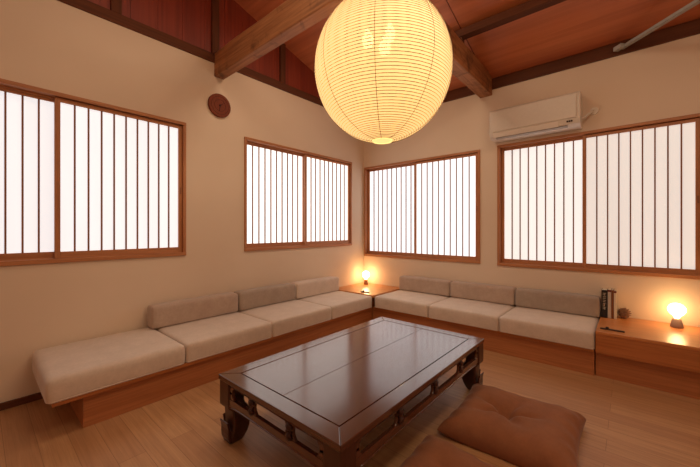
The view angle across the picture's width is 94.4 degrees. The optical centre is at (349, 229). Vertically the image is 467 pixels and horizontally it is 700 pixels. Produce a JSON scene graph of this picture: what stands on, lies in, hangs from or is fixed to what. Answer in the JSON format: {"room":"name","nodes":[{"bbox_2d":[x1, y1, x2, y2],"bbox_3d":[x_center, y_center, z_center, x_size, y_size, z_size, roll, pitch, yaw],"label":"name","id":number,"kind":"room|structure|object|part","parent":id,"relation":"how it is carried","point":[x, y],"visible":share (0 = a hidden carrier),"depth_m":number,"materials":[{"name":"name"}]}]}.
{"room":"japanese living room","nodes":[
{"label":"japanese living room","id":0,"kind":"room"},
{"bbox_2d":[0,0,363,402],"bbox_3d":[-1.699,-0.705,2.775,0.140,3.710,5.940,0,0,41],"label":"wall","id":1,"kind":"structure","parent":0,"point":[54,45],"depth_m":2.82,"materials":[{"name":"paint"}]},
{"bbox_2d":[0,392,42,410],"bbox_3d":[-2.809,1.127,1.369,0.018,0.045,2.360,0,0,41],"label":"baseboard","id":2,"kind":"structure","parent":1,"relation":"attached to","point":[37,396],"depth_m":2.12,"materials":[{"name":"brown wood"}]},
{"bbox_2d":[0,78,185,265],"bbox_3d":[-2.082,-0.360,2.301,0.131,1.191,1.722,0,0,41],"label":"window","id":3,"kind":"structure","parent":1,"relation":"in","point":[82,179],"depth_m":2.40,"materials":[{"name":"white paper"}]},
{"bbox_3d":[-2.356,-0.359,1.998,0.025,1.129,0.790,0,0,41],"label":"sash rail","id":4,"kind":"part","parent":3,"relation":"part of","materials":[{"name":"brown wood"}]},
{"bbox_3d":[-2.360,-0.369,2.001,0.002,1.065,0.798,0,0,41],"label":"paper panel","id":5,"kind":"part","parent":3,"relation":"part of","materials":[{"name":"white paper"}]},
{"bbox_3d":[-1.791,-0.359,2.590,0.026,1.129,0.850,0,0,41],"label":"sash","id":6,"kind":"part","parent":3,"relation":"part of","materials":[{"name":"white paper"}]},
{"bbox_3d":[-1.795,-0.369,2.594,0.002,1.065,0.798,0,0,41],"label":"paper panel","id":7,"kind":"part","parent":3,"relation":"part of","materials":[{"name":"white paper"}]},
{"bbox_3d":[-1.792,-0.359,2.591,0.025,1.129,0.790,0,0,41],"label":"sash rail","id":8,"kind":"part","parent":3,"relation":"part of","materials":[{"name":"brown wood"}]},
{"bbox_2d":[110,0,121,14],"bbox_3d":[-1.825,-2.092,2.527,0.030,0.815,0.070,0,0,41],"label":"trim","id":9,"kind":"structure","parent":1,"relation":"attached to","point":[115,5],"depth_m":2.52,"materials":[{"name":"brown wood"}]},
{"bbox_2d":[58,0,323,106],"bbox_3d":[-1.710,-1.643,2.692,0.072,0.085,5.800,0,0,41],"label":"trim","id":10,"kind":"structure","parent":1,"relation":"attached to","point":[85,5],"depth_m":2.80,"materials":[{"name":"brown wood"}]},
{"bbox_2d":[211,0,218,53],"bbox_3d":[-1.302,-2.033,3.132,0.030,0.695,0.070,0,0,41],"label":"trim","id":11,"kind":"structure","parent":1,"relation":"attached to","point":[214,3],"depth_m":3.11,"materials":[{"name":"brown wood"}]},
{"bbox_2d":[208,93,230,117],"bbox_3d":[-1.265,-1.199,3.144,0.032,0.226,0.226,0,0,41],"label":"wall clock","id":12,"kind":"object","parent":1,"relation":"attached to","point":[218,104],"visible":1,"depth_m":3.13,"materials":[{"name":"brown wood"}]},
{"bbox_2d":[214,0,342,79],"bbox_3d":[-0.629,-1.596,2.595,1.709,0.252,0.103,0,0,41],"label":"ceiling beam","id":13,"kind":"structure","parent":1,"relation":"attached to","point":[291,18],"depth_m":2.54,"materials":[{"name":"brown wood"}]},
{"bbox_2d":[279,43,285,83],"bbox_3d":[-0.778,-1.913,3.738,0.030,0.455,0.070,0,0,41],"label":"trim","id":14,"kind":"structure","parent":1,"relation":"attached to","point":[282,48],"depth_m":3.72,"materials":[{"name":"brown wood"}]},
{"bbox_2d":[244,137,351,250],"bbox_3d":[-0.577,-0.365,4.042,0.131,1.190,1.711,0,0,41],"label":"window","id":15,"kind":"structure","parent":1,"relation":"in","point":[294,198],"depth_m":3.91,"materials":[{"name":"white paper"}]},
{"bbox_3d":[-0.853,-0.374,3.745,0.002,1.064,0.793,0,0,41],"label":"paper panel","id":16,"kind":"part","parent":15,"relation":"part of","materials":[{"name":"white paper"}]},
{"bbox_3d":[-0.850,-0.364,3.742,0.025,1.128,0.785,0,0,41],"label":"sash rail","id":17,"kind":"part","parent":15,"relation":"part of","materials":[{"name":"brown wood"}]},
{"bbox_3d":[-0.849,-0.364,3.741,0.026,1.128,0.845,0,0,41],"label":"sash","id":18,"kind":"part","parent":15,"relation":"part of","materials":[{"name":"brown wood"}]},
{"bbox_3d":[-0.288,-0.364,4.330,0.026,1.128,0.845,0,0,41],"label":"sash","id":19,"kind":"part","parent":15,"relation":"part of","materials":[{"name":"white paper"}]},
{"bbox_3d":[-0.288,-0.364,4.330,0.025,1.128,0.785,0,0,41],"label":"sash rail","id":20,"kind":"part","parent":15,"relation":"part of","materials":[{"name":"white paper"}]},
{"bbox_3d":[-0.292,-0.374,4.333,0.002,1.064,0.793,0,0,41],"label":"paper panel","id":21,"kind":"part","parent":15,"relation":"part of","materials":[{"name":"white paper"}]},
{"bbox_2d":[0,349,699,466],"bbox_3d":[0.124,1.200,1.107,5.080,0.100,6.080,0,0,41],"label":"floor","id":22,"kind":"structure","parent":0,"point":[627,424],"depth_m":1.85,"materials":[{"name":"brown wood"}]},
{"bbox_2d":[50,307,371,427],"bbox_3d":[-0.902,1.044,3.052,0.660,0.212,2.900,0,0,41],"label":"bench","id":23,"kind":"object","parent":22,"relation":"on","point":[91,408],"visible":0.44,"depth_m":2.30,"materials":[{"name":"brown wood"}]},
{"bbox_2d":[32,327,184,403],"bbox_3d":[-1.631,0.864,2.207,0.683,0.147,0.720,0,0,41],"label":"seat cushion","id":24,"kind":"object","parent":23,"relation":"on","point":[63,372],"visible":0.98,"depth_m":2.03,"materials":[{"name":"beige fabric"}]},
{"bbox_2d":[155,312,271,362],"bbox_3d":[-1.160,0.866,2.751,0.681,0.142,0.719,0,0,41],"label":"seat cushion","id":25,"kind":"object","parent":23,"relation":"on","point":[206,337],"visible":0.71,"depth_m":2.57,"materials":[{"name":"beige fabric"}]},
{"bbox_2d":[147,292,237,328],"bbox_3d":[-1.375,0.703,2.898,0.155,0.182,0.753,0,0,41],"label":"bolster","id":26,"kind":"object","parent":25,"relation":"on","point":[174,312],"visible":1,"depth_m":2.79,"materials":[{"name":"beige fabric"}]},
{"bbox_2d":[237,299,330,336],"bbox_3d":[-0.684,0.866,3.303,0.681,0.142,0.737,0,0,41],"label":"seat cushion","id":27,"kind":"object","parent":23,"relation":"on","point":[285,317],"visible":0.7,"depth_m":3.13,"materials":[{"name":"beige fabric"}]},
{"bbox_2d":[233,283,295,310],"bbox_3d":[-0.893,0.703,3.455,0.155,0.181,0.706,0,0,41],"label":"bolster","id":28,"kind":"object","parent":27,"relation":"on","point":[251,298],"visible":0.87,"depth_m":3.37,"materials":[{"name":"beige fabric"}]},
{"bbox_2d":[296,291,371,318],"bbox_3d":[-0.213,0.866,3.847,0.681,0.142,0.700,0,0,41],"label":"seat cushion","id":29,"kind":"object","parent":23,"relation":"on","point":[341,303],"visible":0.66,"depth_m":3.68,"materials":[{"name":"beige fabric"}]},
{"bbox_2d":[291,276,338,298],"bbox_3d":[-0.422,0.704,4.000,0.155,0.180,0.719,0,0,41],"label":"bolster","id":30,"kind":"object","parent":29,"relation":"on","point":[310,287],"visible":0.89,"depth_m":3.91,"materials":[{"name":"beige fabric"}]},
{"bbox_2d":[219,317,483,466],"bbox_3d":[0.126,0.970,2.056,0.917,0.360,1.549,0,0,41],"label":"table","id":31,"kind":"object","parent":22,"relation":"on","point":[337,388],"visible":0.99,"depth_m":1.72,"materials":[{"name":"brown wood"}]},
{"bbox_3d":[-0.630,0.983,1.777,0.119,0.334,0.119,0,0,41],"label":"leg","id":32,"kind":"part","parent":31,"relation":"part of","materials":[{"name":"brown wood"}]},
{"bbox_3d":[-0.349,0.803,1.506,0.902,0.026,0.084,0,0,41],"label":"frame","id":33,"kind":"part","parent":31,"relation":"part of","materials":[{"name":"brown wood"}]},
{"bbox_3d":[-0.185,0.803,2.325,0.084,0.026,1.534,0,0,41],"label":"frame","id":34,"kind":"part","parent":31,"relation":"part of","materials":[{"name":"brown wood"}]},
{"bbox_3d":[-0.012,0.796,2.175,0.364,0.012,1.361,0,0,41],"label":"panel","id":35,"kind":"part","parent":31,"relation":"part of","materials":[{"name":"brown wood"}]},
{"bbox_3d":[-0.041,0.983,1.268,0.119,0.334,0.119,0,0,41],"label":"leg","id":36,"kind":"part","parent":31,"relation":"part of","materials":[{"name":"brown wood"}]},
{"bbox_3d":[0.264,0.796,1.937,0.364,0.012,1.361,0,0,41],"label":"panel","id":37,"kind":"part","parent":31,"relation":"part of","materials":[{"name":"brown wood"}]},
{"bbox_3d":[0.437,0.803,1.787,0.084,0.026,1.534,0,0,41],"label":"frame","id":38,"kind":"part","parent":31,"relation":"part of","materials":[{"name":"brown wood"}]},
{"bbox_3d":[0.601,0.803,2.606,0.902,0.026,0.084,0,0,41],"label":"frame","id":39,"kind":"part","parent":31,"relation":"part of","materials":[{"name":"brown wood"}]},
{"bbox_3d":[0.882,0.983,2.335,0.119,0.334,0.119,0,0,41],"label":"leg","id":40,"kind":"part","parent":31,"relation":"part of","materials":[{"name":"brown wood"}]},
{"bbox_2d":[338,282,400,319],"bbox_3d":[0.242,0.973,4.380,0.695,0.354,0.690,0,0,41],"label":"table","id":41,"kind":"object","parent":22,"relation":"on","point":[375,290],"visible":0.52,"depth_m":4.28,"materials":[{"name":"brown wood"}]},
{"bbox_2d":[362,271,368,284],"bbox_3d":[0.230,0.700,4.670,0.102,0.192,0.102,0,0,41],"label":"table lamp","id":42,"kind":"object","parent":41,"relation":"on","point":[365,274],"visible":1,"depth_m":4.64,"materials":[{"name":"white"}]},
{"bbox_3d":[0.230,0.663,4.670,0.102,0.119,0.102,0,0,41],"label":"bulb","id":43,"kind":"part","parent":42,"relation":"part of","materials":[{"name":"white glass"}]},
{"bbox_2d":[400,435,496,466],"bbox_3d":[0.432,1.080,1.264,0.660,0.137,0.660,0,0,43],"label":"floor cushion","id":44,"kind":"object","parent":22,"relation":"on","point":[433,451],"visible":1,"depth_m":1.47,"materials":[{"name":"orange fabric"}]},
{"bbox_2d":[373,307,595,374],"bbox_3d":[1.296,1.044,3.482,2.168,0.212,0.674,0,0,41],"label":"bench","id":45,"kind":"object","parent":22,"relation":"on","point":[573,358],"visible":0.44,"depth_m":2.88,"materials":[{"name":"brown wood"}]},
{"bbox_2d":[375,290,450,316],"bbox_3d":[0.773,0.867,3.914,0.704,0.141,0.673,0,0,41],"label":"seat cushion","id":46,"kind":"object","parent":45,"relation":"on","point":[403,301],"visible":0.68,"depth_m":3.73,"materials":[{"name":"beige fabric"}]},
{"bbox_2d":[399,275,452,295],"bbox_3d":[0.955,0.703,4.110,0.702,0.182,0.155,0,0,41],"label":"bolster","id":47,"kind":"object","parent":46,"relation":"on","point":[436,286],"visible":0.86,"depth_m":4.03,"materials":[{"name":"beige fabric"}]},
{"bbox_2d":[428,297,515,330],"bbox_3d":[1.308,0.866,3.452,0.709,0.143,0.673,0,0,41],"label":"seat cushion","id":48,"kind":"object","parent":45,"relation":"on","point":[475,313],"visible":0.8,"depth_m":3.26,"materials":[{"name":"beige fabric"}]},
{"bbox_2d":[450,281,516,304],"bbox_3d":[1.488,0.703,3.649,0.701,0.182,0.155,0,0,41],"label":"bolster","id":49,"kind":"object","parent":48,"relation":"on","point":[501,294],"visible":0.86,"depth_m":3.57,"materials":[{"name":"beige fabric"}]},
{"bbox_2d":[499,306,599,349],"bbox_3d":[1.843,0.867,2.989,0.703,0.142,0.673,0,0,41],"label":"seat cushion","id":50,"kind":"object","parent":45,"relation":"on","point":[575,330],"visible":0.84,"depth_m":2.79,"materials":[{"name":"beige fabric"}]},
{"bbox_2d":[515,288,600,316],"bbox_3d":[2.022,0.703,3.188,0.703,0.182,0.155,0,0,41],"label":"bolster","id":51,"kind":"object","parent":50,"relation":"on","point":[558,301],"visible":1,"depth_m":3.11,"materials":[{"name":"beige fabric"}]},
{"bbox_2d":[437,383,585,466],"bbox_3d":[0.929,1.083,1.839,0.650,0.132,0.620,0,0,38],"label":"floor cushion","id":52,"kind":"object","parent":22,"relation":"on","point":[515,429],"visible":1,"depth_m":1.71,"materials":[{"name":"orange fabric"}]},
{"bbox_2d":[595,316,699,399],"bbox_3d":[2.865,0.958,2.126,1.965,0.384,0.670,0,0,41],"label":"cabinet","id":53,"kind":"object","parent":22,"relation":"on","point":[656,355],"depth_m":2.37,"materials":[{"name":"brown wood"}]},
{"bbox_2d":[601,288,607,317],"bbox_3d":[2.310,0.666,2.937,0.042,0.245,0.122,0,0,41],"label":"book","id":54,"kind":"object","parent":53,"relation":"on","point":[604,292],"visible":0.98,"depth_m":2.89,"materials":[{"name":"paper"}]},
{"bbox_2d":[608,288,611,317],"bbox_3d":[2.336,0.663,2.914,0.024,0.250,0.123,0,0,41],"label":"book","id":55,"kind":"object","parent":53,"relation":"on","point":[609,289],"visible":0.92,"depth_m":2.87,"materials":[{"name":"paper"}]},
{"bbox_2d":[611,289,613,318],"bbox_3d":[2.353,0.663,2.901,0.016,0.250,0.122,0,0,41],"label":"book","id":56,"kind":"object","parent":53,"relation":"on","point":[612,290],"visible":0.92,"depth_m":2.85,"materials":[{"name":"paper"}]},
{"bbox_3d":[2.043,0.777,2.525,0.150,0.022,0.027,0,0,43],"label":"dark strip","id":57,"kind":"part","parent":53,"relation":"part of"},
{"bbox_2d":[614,289,616,318],"bbox_3d":[2.366,0.666,2.888,0.018,0.245,0.123,0,0,41],"label":"book","id":58,"kind":"object","parent":53,"relation":"on","point":[615,291],"visible":1,"depth_m":2.84,"materials":[{"name":"paper"}]},
{"bbox_2d":[617,308,631,318],"bbox_3d":[2.427,0.743,2.869,0.103,0.092,0.103,0,0,41],"label":"ornament","id":59,"kind":"object","parent":53,"relation":"on","point":[624,313],"visible":1,"depth_m":2.85,"materials":[{"name":"brown"}]},
{"bbox_3d":[2.659,0.886,1.886,1.963,0.148,0.028,0,0,41],"label":"panel","id":60,"kind":"part","parent":53,"relation":"part of","materials":[{"name":"brown wood"}]},
{"bbox_2d":[595,316,699,350],"bbox_3d":[2.866,0.800,2.126,1.963,0.023,0.670,0,0,41],"label":"countertop","id":61,"kind":"structure","parent":53,"relation":"on","point":[661,333],"depth_m":2.47,"materials":[{"name":"brown wood"}]},
{"bbox_2d":[667,303,686,328],"bbox_3d":[2.631,0.693,2.609,0.110,0.192,0.110,0,0,41],"label":"table lamp","id":62,"kind":"object","parent":53,"relation":"on","point":[677,310],"visible":1,"depth_m":2.58,"materials":[{"name":"white"}]},
{"bbox_3d":[2.631,0.656,2.609,0.110,0.119,0.110,0,0,41],"label":"bulb","id":63,"kind":"part","parent":62,"relation":"part of","materials":[{"name":"white glass"}]},
{"bbox_2d":[234,0,699,91],"bbox_3d":[0.124,-2.130,1.107,5.000,0.980,6.200,0,0,41],"label":"ceiling","id":64,"kind":"structure","parent":0,"point":[567,28],"depth_m":2.97,"materials":[{"name":"brown wood"}]},
{"bbox_2d":[444,20,491,97],"bbox_3d":[-0.339,-1.652,1.512,0.144,0.280,5.787,0,0,41],"label":"ceiling beam","id":65,"kind":"structure","parent":64,"relation":"attached to","point":[467,68],"depth_m":3.21,"materials":[{"name":"brown wood"}]},
{"bbox_2d":[314,0,452,143],"bbox_3d":[0.191,-1.013,1.908,0.793,0.996,0.794,0,0,36],"label":"paper lantern","id":66,"kind":"object","parent":65,"relation":"hanging from","point":[383,68],"visible":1,"depth_m":1.61,"materials":[{"name":"paper"},{"name":"bamboo"}]},
{"bbox_2d":[455,0,565,39],"bbox_3d":[1.530,-1.871,2.726,4.770,0.071,0.088,0,0,41],"label":"purlin","id":67,"kind":"object","parent":64,"relation":"attached to","point":[532,6],"visible":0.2,"depth_m":2.83,"materials":[{"name":"brown wood"}]},
{"bbox_2d":[364,34,699,326],"bbox_3d":[2.066,-0.212,3.354,4.800,2.725,0.140,0,0,41],"label":"wall","id":68,"kind":"structure","parent":0,"point":[662,81],"depth_m":3.19,"materials":[{"name":"paint"}]},
{"bbox_2d":[364,149,479,263],"bbox_3d":[0.894,-0.261,4.340,1.703,1.318,0.131,0,0,41],"label":"window","id":69,"kind":"structure","parent":68,"relation":"in","point":[424,208],"depth_m":4.22,"materials":[{"name":"white paper"}]},
{"bbox_3d":[0.595,-0.260,4.612,0.841,1.256,0.026,0,0,41],"label":"sash","id":70,"kind":"part","parent":69,"relation":"part of","materials":[{"name":"brown wood"}]},
{"bbox_3d":[0.595,-0.260,4.612,0.781,1.256,0.025,0,0,41],"label":"sash rail","id":71,"kind":"part","parent":69,"relation":"part of","materials":[{"name":"white paper"}]},
{"bbox_3d":[0.598,-0.270,4.615,0.789,1.192,0.002,0,0,41],"label":"paper panel","id":72,"kind":"part","parent":69,"relation":"part of","materials":[{"name":"white paper"}]},
{"bbox_3d":[1.180,-0.260,4.053,0.841,1.256,0.026,0,0,41],"label":"sash","id":73,"kind":"part","parent":69,"relation":"part of","materials":[{"name":"white paper"}]},
{"bbox_3d":[1.180,-0.260,4.053,0.781,1.256,0.025,0,0,41],"label":"sash rail","id":74,"kind":"part","parent":69,"relation":"part of","materials":[{"name":"white paper"}]},
{"bbox_3d":[1.183,-0.270,4.057,0.789,1.192,0.002,0,0,41],"label":"paper panel","id":75,"kind":"part","parent":69,"relation":"part of","materials":[{"name":"white paper"}]},
{"bbox_2d":[489,91,598,142],"bbox_3d":[1.911,-1.119,3.255,0.925,0.313,0.217,0,0,41],"label":"air conditioner","id":76,"kind":"object","parent":68,"relation":"attached to","point":[561,113],"visible":1,"depth_m":3.18,"materials":[{"name":"white plastic"}]},
{"bbox_2d":[496,125,567,139],"bbox_3d":[1.810,-0.970,3.265,0.640,0.015,0.040,0,0,41],"label":"outlet","id":77,"kind":"object","parent":76,"relation":"attached to","point":[547,128],"depth_m":3.25,"materials":[{"name":"white plastic"}]},
{"bbox_3d":[1.796,-1.141,3.218,0.744,0.222,0.011,0,0,41],"label":"panel","id":78,"kind":"part","parent":76,"relation":"part of","materials":[{"name":"white plastic"}]},
{"bbox_2d":[443,19,699,102],"bbox_3d":[2.049,-1.635,3.335,4.800,0.120,0.112,0,0,41],"label":"trim","id":79,"kind":"structure","parent":68,"relation":"attached to","point":[690,28],"depth_m":3.08,"materials":[{"name":"brown wood"}]},
{"bbox_2d":[497,113,699,279],"bbox_3d":[2.279,-0.264,3.143,1.581,1.338,0.131,0,0,41],"label":"window","id":80,"kind":"structure","parent":68,"relation":"in","point":[624,199],"depth_m":3.02,"materials":[{"name":"white paper"}]},
{"bbox_3d":[2.003,-0.263,3.394,0.780,1.276,0.026,0,0,41],"label":"sash","id":81,"kind":"part","parent":80,"relation":"part of","materials":[{"name":"brown wood"}]},
{"bbox_3d":[2.003,-0.263,3.395,0.720,1.276,0.025,0,0,41],"label":"sash rail","id":82,"kind":"part","parent":80,"relation":"part of","materials":[{"name":"white paper"}]},
{"bbox_3d":[2.006,-0.273,3.398,0.728,1.212,0.002,0,0,41],"label":"paper panel","id":83,"kind":"part","parent":80,"relation":"part of","materials":[{"name":"white paper"}]},
{"bbox_3d":[2.545,-0.273,2.879,0.728,1.212,0.002,0,0,41],"label":"paper panel","id":84,"kind":"part","parent":80,"relation":"part of","materials":[{"name":"white paper"}]},
{"bbox_3d":[2.542,-0.263,2.876,0.780,1.276,0.026,0,0,41],"label":"sash","id":85,"kind":"part","parent":80,"relation":"part of","materials":[{"name":"white paper"}]},
{"bbox_3d":[2.542,-0.263,2.876,0.720,1.276,0.025,0,0,41],"label":"sash rail","id":86,"kind":"part","parent":80,"relation":"part of","materials":[{"name":"white paper"}]},
{"bbox_2d":[613,0,699,51],"bbox_3d":[2.477,-1.629,2.060,0.063,0.046,1.755,0,0,-4],"label":"brace","id":87,"kind":"object","parent":68,"relation":"attached to","point":[621,46],"visible":1,"depth_m":2.58,"materials":[{"name":"metal"}]},
{"bbox_3d":[2.407,-1.624,2.897,0.045,0.036,0.075,0,0,-4],"label":"mounting plate","id":88,"kind":"part","parent":87,"relation":"part of","materials":[{"name":"metal"}]}
]}

